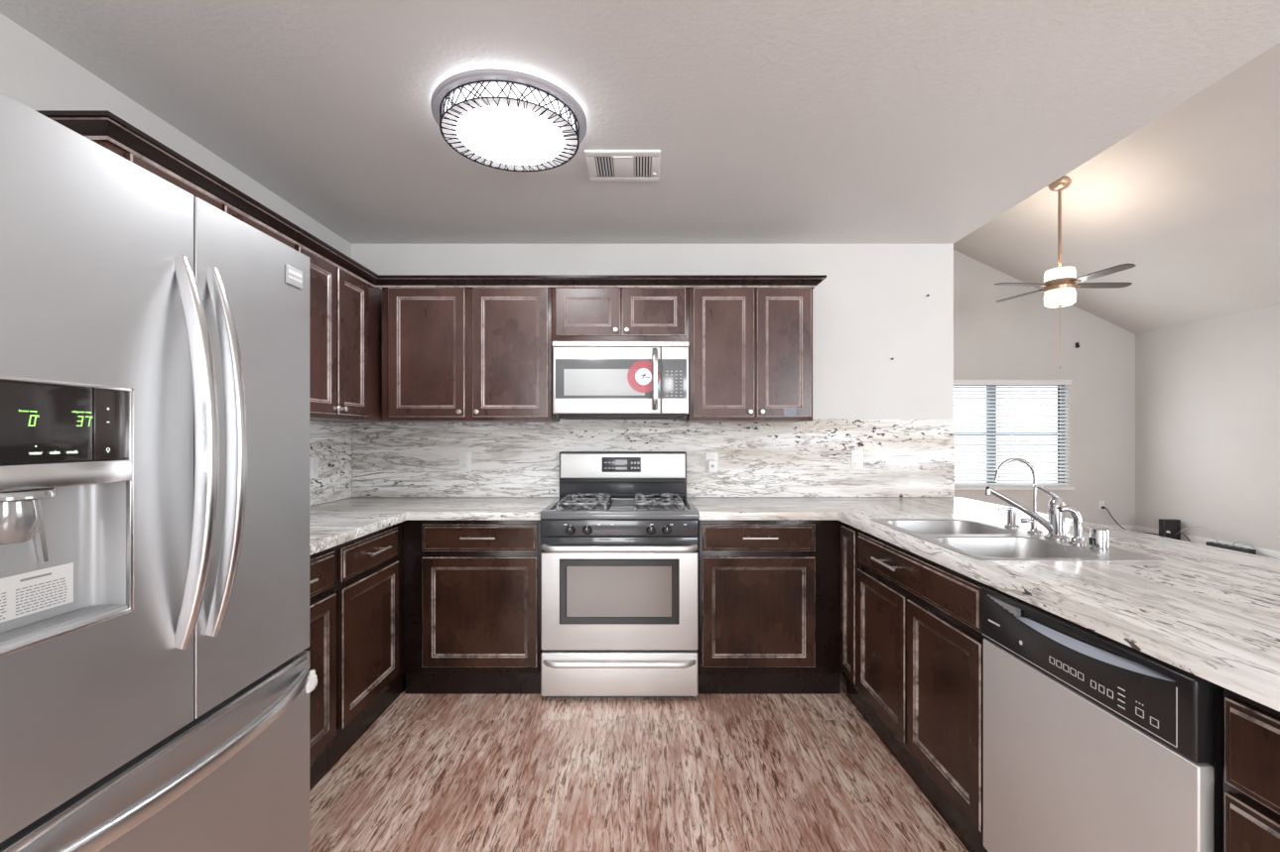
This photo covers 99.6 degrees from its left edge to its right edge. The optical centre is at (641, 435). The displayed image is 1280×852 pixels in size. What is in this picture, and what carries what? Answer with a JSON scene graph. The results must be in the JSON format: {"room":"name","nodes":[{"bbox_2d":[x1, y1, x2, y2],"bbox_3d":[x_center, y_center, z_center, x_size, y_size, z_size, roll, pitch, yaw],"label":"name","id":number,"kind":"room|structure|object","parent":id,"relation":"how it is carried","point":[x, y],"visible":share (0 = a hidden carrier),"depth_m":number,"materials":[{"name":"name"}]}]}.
{"room":"kitchen","nodes":[
{"label":"kitchen","id":0,"kind":"room"},
{"bbox_2d":[0,12,351,422],"bbox_3d":[-1.810,0.066,-0.015,0.120,2.438,6.770,0,0,0],"label":"wall","id":1,"kind":"structure","parent":0,"point":[33,72],"depth_m":1.71,"materials":[{"name":"paint"}]},
{"bbox_2d":[93,140,294,249],"bbox_3d":[-1.579,-0.450,1.869,0.335,0.741,0.782,0,0,0],"label":"upper cabinet","id":2,"kind":"object","parent":1,"relation":"attached to","point":[130,157],"visible":0.08,"depth_m":1.72,"materials":[{"name":"brown wood"}]},
{"bbox_2d":[35,110,826,289],"bbox_3d":[-0.603,-0.829,2.699,3.284,0.052,1.341,0,0,-31],"label":"crown molding","id":3,"kind":"structure","parent":2,"relation":"attached to","point":[94,125],"depth_m":2.53,"materials":[{"name":"brown wood"}]},
{"bbox_2d":[309,420,351,506],"bbox_3d":[-1.744,0.146,2.361,0.012,0.447,1.752,0,0,0],"label":"backsplash","id":4,"kind":"structure","parent":1,"relation":"attached to","point":[330,442],"depth_m":3.02,"materials":[{"name":"stone"}]},
{"bbox_2d":[309,456,318,479],"bbox_3d":[-1.735,0.170,2.860,0.007,0.116,0.072,0,0,0],"label":"power outlet","id":5,"kind":"object","parent":4,"relation":"attached to","point":[314,460],"visible":0.95,"depth_m":2.86,"materials":[{"name":"white plastic"}]},
{"bbox_2d":[294,245,397,422],"bbox_3d":[-1.579,-0.450,2.753,0.335,0.741,0.983,0,0,0],"label":"upper cabinet","id":6,"kind":"object","parent":1,"relation":"attached to","point":[345,312],"visible":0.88,"depth_m":2.62,"materials":[{"name":"brown wood"}]},
{"bbox_2d":[309,669,968,851],"bbox_3d":[2.408,1.310,1.900,8.556,0.050,10.840,0,0,0],"label":"floor","id":7,"kind":"structure","parent":0,"point":[434,773],"depth_m":2.02,"materials":[{"name":"brown wood"}]},
{"bbox_2d":[0,92,317,851],"bbox_3d":[-1.276,0.403,1.078,0.908,1.764,0.776,0,0,0],"label":"refrigerator","id":8,"kind":"object","parent":7,"relation":"on","point":[157,680],"visible":1,"depth_m":0.97,"materials":[{"name":"grey metal"}]},
{"bbox_2d":[303,547,336,791],"bbox_3d":[-1.423,0.849,1.775,0.613,0.872,0.570,0,0,0],"label":"base cabinet","id":9,"kind":"object","parent":7,"relation":"on","point":[322,599],"visible":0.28,"depth_m":1.97,"materials":[{"name":"brown wood"}]},
{"bbox_2d":[327,521,405,771],"bbox_3d":[-1.423,0.849,2.648,0.613,0.872,1.173,0,0,0],"label":"base cabinet","id":10,"kind":"object","parent":7,"relation":"on","point":[368,587],"visible":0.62,"depth_m":2.30,"materials":[{"name":"brown wood"}]},
{"bbox_2d":[309,497,559,555],"bbox_3d":[-1.119,0.391,2.366,1.258,0.040,1.763,0,0,0],"label":"countertop","id":11,"kind":"structure","parent":10,"relation":"on","point":[332,524],"depth_m":2.64,"materials":[{"name":"stone"}]},
{"bbox_2d":[403,519,542,694],"bbox_3d":[-0.835,0.849,2.921,0.679,0.872,0.628,0,0,0],"label":"base cabinet","id":12,"kind":"object","parent":7,"relation":"on","point":[472,588],"visible":0.72,"depth_m":2.65,"materials":[{"name":"brown wood"}]},
{"bbox_2d":[540,451,698,697],"bbox_3d":[-0.108,0.690,2.888,0.762,1.190,0.695,0,0,0],"label":"gas range","id":13,"kind":"object","parent":7,"relation":"on","point":[619,541],"visible":1,"depth_m":2.60,"materials":[{"name":"grey metal"}]},
{"bbox_2d":[540,498,698,519],"bbox_3d":[-0.107,0.384,2.882,0.761,0.039,0.576,0,0,0],"label":"cooktop","id":14,"kind":"object","parent":13,"relation":"in","point":[615,508],"depth_m":2.60,"materials":[{"name":"grey metal"}]},
{"bbox_2d":[696,519,841,694],"bbox_3d":[0.632,0.849,2.921,0.704,0.872,0.628,0,0,0],"label":"base cabinet","id":15,"kind":"object","parent":7,"relation":"on","point":[769,591],"visible":0.75,"depth_m":2.65,"materials":[{"name":"brown wood"}]},
{"bbox_2d":[840,522,865,719],"bbox_3d":[1.265,0.849,2.556,0.600,0.872,0.216,0,0,0],"label":"base cabinet","id":16,"kind":"object","parent":7,"relation":"on","point":[849,564],"visible":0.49,"depth_m":2.54,"materials":[{"name":"brown wood"}]},
{"bbox_2d":[857,530,988,851],"bbox_3d":[1.246,0.849,1.991,0.638,0.872,0.910,0,0,0],"label":"base cabinet","id":17,"kind":"object","parent":7,"relation":"on","point":[920,641],"visible":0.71,"depth_m":1.85,"materials":[{"name":"brown wood"}]},
{"bbox_2d":[687,497,1279,712],"bbox_3d":[1.093,0.391,1.834,1.634,0.040,2.828,0,0,0],"label":"countertop","id":18,"kind":"structure","parent":17,"relation":"on","point":[1212,614],"depth_m":1.35,"materials":[{"name":"stone"}]},
{"bbox_2d":[870,518,1165,561],"bbox_3d":[1.280,0.419,1.996,0.556,0.232,0.798,0,0,0],"label":"sink","id":19,"kind":"object","parent":18,"relation":"in","point":[988,540],"depth_m":1.96,"materials":[{"name":"metal"}]},
{"bbox_2d":[884,519,1013,534],"bbox_3d":[1.228,0.452,2.192,0.401,0.166,0.351,0,0,0],"label":"basin","id":20,"kind":"object","parent":19,"relation":"in","point":[914,527],"depth_m":2.35,"materials":[{"name":"silver metal"}]},
{"bbox_2d":[997,508,1020,527],"bbox_3d":[1.475,0.329,2.177,0.082,0.079,0.052,0,0,0],"label":"soap dispenser","id":21,"kind":"object","parent":19,"relation":"on","point":[1011,512],"visible":1,"depth_m":2.16,"materials":[{"name":"silver metal"}]},
{"bbox_2d":[932,536,1101,558],"bbox_3d":[1.228,0.452,1.800,0.401,0.166,0.351,0,0,0],"label":"basin","id":22,"kind":"object","parent":19,"relation":"in","point":[977,547],"depth_m":1.95,"materials":[{"name":"silver metal"}]},
{"bbox_2d":[1057,505,1086,544],"bbox_3d":[1.472,0.303,1.850,0.087,0.132,0.050,0,0,0],"label":"sprayer","id":23,"kind":"object","parent":19,"relation":"on","point":[1077,539],"visible":1,"depth_m":1.84,"materials":[{"name":"silver metal"}]},
{"bbox_2d":[993,457,1042,533],"bbox_3d":[1.423,0.227,2.050,0.182,0.284,0.048,0,0,0],"label":"tap","id":24,"kind":"object","parent":18,"relation":"on","point":[1035,526],"visible":0.85,"depth_m":2.04,"materials":[{"name":"silver metal"}]},
{"bbox_2d":[1026,517,1042,533],"bbox_3d":[1.490,0.335,2.050,0.048,0.068,0.048,0,0,0],"label":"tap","id":25,"kind":"object","parent":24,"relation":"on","point":[1035,526],"depth_m":2.04,"materials":[{"name":"silver metal"}]},
{"bbox_2d":[984,484,1069,539],"bbox_3d":[1.379,0.271,1.943,0.294,0.196,0.072,0,0,0],"label":"kitchen faucet","id":26,"kind":"object","parent":18,"relation":"on","point":[1055,527],"visible":0.98,"depth_m":1.93,"materials":[{"name":"silver metal"}]},
{"bbox_2d":[981,585,1223,851],"bbox_3d":[1.263,0.851,1.232,0.615,0.868,0.595,0,0,0],"label":"dishwasher","id":27,"kind":"object","parent":7,"relation":"on","point":[1093,741],"visible":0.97,"depth_m":1.16,"materials":[{"name":"silver metal"}]},
{"bbox_2d":[1158,518,1180,540],"bbox_3d":[6.430,1.154,6.590,0.200,0.262,0.100,0,0,0],"label":"modem","id":28,"kind":"object","parent":7,"relation":"on","point":[1168,528],"visible":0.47,"depth_m":6.55,"materials":[{"name":"black plastic"}]},
{"bbox_2d":[1171,531,1190,541],"bbox_3d":[6.383,1.211,6.376,0.013,0.134,0.316,0,0,5],"label":"cable","id":29,"kind":"object","parent":7,"relation":"on","point":[1179,532],"visible":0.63,"depth_m":6.38,"materials":[{"name":"black plastic"}]},
{"bbox_2d":[1205,541,1256,554],"bbox_3d":[6.460,1.247,5.940,0.080,0.076,0.440,0,0,0],"label":"power strip","id":30,"kind":"object","parent":7,"relation":"on","point":[1212,544],"visible":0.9,"depth_m":5.89,"materials":[{"name":"black plastic"}]},
{"bbox_2d":[1177,525,1218,542],"bbox_3d":[6.451,1.129,6.290,0.029,0.153,0.470,0,0,-3],"label":"cable","id":31,"kind":"object","parent":30,"relation":"on","point":[1197,526],"visible":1,"depth_m":6.23,"materials":[{"name":"grey plastic"}]},
{"bbox_2d":[1223,687,1279,851],"bbox_3d":[1.265,0.849,0.694,0.600,0.872,0.448,0,0,0],"label":"base cabinet","id":32,"kind":"object","parent":7,"relation":"on","point":[1251,728],"visible":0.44,"depth_m":0.86,"materials":[{"name":"brown wood"}]},
{"bbox_2d":[1232,540,1279,559],"bbox_3d":[6.520,1.214,5.742,0.010,0.128,0.486,0,0,0],"label":"cable","id":33,"kind":"object","parent":7,"relation":"on","point":[1239,541],"visible":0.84,"depth_m":5.75,"materials":[{"name":"grey plastic"}]},
{"bbox_2d":[0,0,1279,244],"bbox_3d":[0.001,-1.193,-0.075,3.742,0.080,6.890,0,0,0],"label":"ceiling","id":34,"kind":"structure","parent":0,"point":[770,121],"depth_m":1.83,"materials":[{"name":"paint"}]},
{"bbox_2d":[430,68,586,172],"bbox_3d":[-0.467,-1.105,1.935,0.536,0.095,0.536,0,0,0],"label":"ceiling light","id":35,"kind":"object","parent":34,"relation":"attached to","point":[507,119],"visible":1,"depth_m":1.83,"materials":[{"name":"grey"}]},
{"bbox_2d":[456,106,563,164],"bbox_3d":[-0.467,-1.065,1.935,0.372,0.013,0.372,0,0,0],"label":"diffuser","id":36,"kind":"object","parent":35,"relation":"attached to","point":[488,135],"depth_m":1.90,"materials":[{"name":"white"}]},
{"bbox_2d":[584,149,660,181],"bbox_3d":[-0.078,-1.145,2.308,0.308,0.016,0.257,0,0,0],"label":"ceiling vent","id":37,"kind":"object","parent":34,"relation":"in","point":[602,165],"visible":1,"depth_m":2.29,"materials":[{"name":"white plastic"}]},
{"bbox_2d":[351,244,953,524],"bbox_3d":[0.061,0.066,3.310,3.622,2.438,0.120,0,0,0],"label":"wall","id":38,"kind":"structure","parent":0,"point":[872,307],"depth_m":3.25,"materials":[{"name":"paint"}]},
{"bbox_2d":[382,287,559,422],"bbox_3d":[-0.954,-0.450,3.070,0.923,0.741,0.357,0,0,0],"label":"upper cabinet","id":39,"kind":"object","parent":38,"relation":"attached to","point":[449,354],"visible":0.96,"depth_m":2.93,"materials":[{"name":"brown wood"}]},
{"bbox_2d":[551,287,688,341],"bbox_3d":[-0.117,-0.666,3.070,0.746,0.308,0.357,0,0,0],"label":"upper cabinet","id":40,"kind":"object","parent":38,"relation":"attached to","point":[577,314],"visible":0.94,"depth_m":2.92,"materials":[{"name":"brown wood"}]},
{"bbox_2d":[551,341,689,420],"bbox_3d":[-0.113,-0.293,3.022,0.728,0.424,0.427,0,0,0],"label":"microwave","id":41,"kind":"object","parent":40,"relation":"attached to","point":[592,380],"visible":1,"depth_m":2.86,"materials":[{"name":"grey metal"}]},
{"bbox_2d":[352,419,954,497],"bbox_3d":[0.067,0.137,3.244,3.610,0.467,0.012,0,0,0],"label":"backsplash","id":42,"kind":"structure","parent":38,"relation":"attached to","point":[902,457],"depth_m":3.24,"materials":[{"name":"stone"}]},
{"bbox_2d":[459,452,471,471],"bbox_3d":[-1.058,0.158,3.235,0.072,0.116,0.007,0,0,0],"label":"power outlet","id":43,"kind":"object","parent":42,"relation":"attached to","point":[464,457],"visible":1,"depth_m":3.23,"materials":[{"name":"white plastic"}]},
{"bbox_2d":[705,452,717,471],"bbox_3d":[0.418,0.158,3.235,0.072,0.116,0.007,0,0,0],"label":"power outlet","id":44,"kind":"object","parent":42,"relation":"attached to","point":[708,455],"visible":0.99,"depth_m":3.23,"materials":[{"name":"white plastic"}]},
{"bbox_2d":[707,460,716,473],"bbox_3d":[0.417,0.184,3.215,0.051,0.078,0.031,0,0,0],"label":"night light","id":45,"kind":"object","parent":44,"relation":"attached to","point":[711,464],"visible":1,"depth_m":3.20,"materials":[{"name":"white plastic"}]},
{"bbox_2d":[851,450,863,469],"bbox_3d":[1.287,0.145,3.235,0.072,0.116,0.007,0,0,0],"label":"power outlet","id":46,"kind":"object","parent":42,"relation":"attached to","point":[856,455],"visible":1,"depth_m":3.23,"materials":[{"name":"white plastic"}]},
{"bbox_2d":[854,461,860,466],"bbox_3d":[1.287,0.169,3.233,0.034,0.032,0.002,0,0,0],"label":"socket","id":47,"kind":"object","parent":46,"relation":"attached to","point":[856,463],"depth_m":3.23,"materials":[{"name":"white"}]},
{"bbox_2d":[854,453,860,458],"bbox_3d":[1.287,0.121,3.233,0.034,0.032,0.002,0,0,0],"label":"socket","id":48,"kind":"object","parent":46,"relation":"attached to","point":[856,455],"depth_m":3.23,"materials":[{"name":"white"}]},
{"bbox_2d":[684,287,812,422],"bbox_3d":[0.594,-0.450,3.070,0.672,0.741,0.357,0,0,0],"label":"upper cabinet","id":49,"kind":"object","parent":38,"relation":"attached to","point":[750,349],"visible":0.96,"depth_m":2.93,"materials":[{"name":"brown wood"}]},
{"bbox_2d":[953,250,1135,525],"bbox_3d":[4.159,-0.865,7.260,4.814,4.300,0.120,0,0,0],"label":"wall","id":50,"kind":"structure","parent":0,"point":[1018,338],"depth_m":7.20,"materials":[{"name":"paint"}]},
{"bbox_2d":[953,384,1074,490],"bbox_3d":[4.740,0.003,7.225,1.960,1.435,0.170,0,0,0],"label":"window","id":51,"kind":"structure","parent":50,"relation":"in","point":[956,488],"depth_m":7.28,"materials":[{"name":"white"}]},
{"bbox_2d":[953,380,1073,487],"bbox_3d":[4.734,-0.029,7.167,1.917,1.420,0.063,0,0,0],"label":"window blind","id":52,"kind":"object","parent":51,"relation":"attached to","point":[956,382],"visible":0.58,"depth_m":7.17,"materials":[{"name":"white plastic"}]},
{"bbox_2d":[1098,501,1104,510],"bbox_3d":[6.117,0.933,7.197,0.072,0.116,0.007,0,0,0],"label":"power outlet","id":53,"kind":"object","parent":50,"relation":"attached to","point":[1100,503],"visible":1,"depth_m":7.20,"materials":[{"name":"white plastic"}]},
{"bbox_2d":[1108,525,1135,531],"bbox_3d":[4.219,1.240,7.193,4.694,0.090,0.014,0,0,0],"label":"baseboard","id":54,"kind":"structure","parent":50,"relation":"attached to","point":[1131,528],"depth_m":7.19,"materials":[{"name":"white"}]},
{"bbox_2d":[1101,506,1158,535],"bbox_3d":[6.303,1.095,6.980,0.120,0.303,0.574,0,0,-37],"label":"cable","id":55,"kind":"object","parent":50,"relation":"attached to","point":[1102,507],"visible":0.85,"depth_m":7.08,"materials":[{"name":"black plastic"}]},
{"bbox_2d":[953,42,1279,334],"bbox_3d":[4.219,-2.097,1.900,4.934,1.611,10.840,0,0,0],"label":"ceiling","id":56,"kind":"structure","parent":0,"point":[1190,198],"depth_m":5.21,"materials":[{"name":"paint"}]},
{"bbox_2d":[994,176,1136,369],"bbox_3d":[4.085,-1.588,5.285,1.114,1.876,0.907,0,0,38],"label":"ceiling fan","id":57,"kind":"object","parent":56,"relation":"hanging from","point":[1060,286],"visible":0.99,"depth_m":5.24,"materials":[{"name":"gold metal"}]},
{"bbox_2d":[1135,304,1279,551],"bbox_3d":[6.626,-0.090,1.960,0.120,2.750,10.720,0,0,0],"label":"wall","id":58,"kind":"structure","parent":0,"point":[1208,391],"depth_m":6.22,"materials":[{"name":"paint"}]},
{"bbox_2d":[1135,525,1279,558],"bbox_3d":[6.559,1.240,1.893,0.014,0.090,10.586,0,0,0],"label":"baseboard","id":59,"kind":"structure","parent":58,"relation":"attached to","point":[1198,540],"depth_m":6.29,"materials":[{"name":"white"}]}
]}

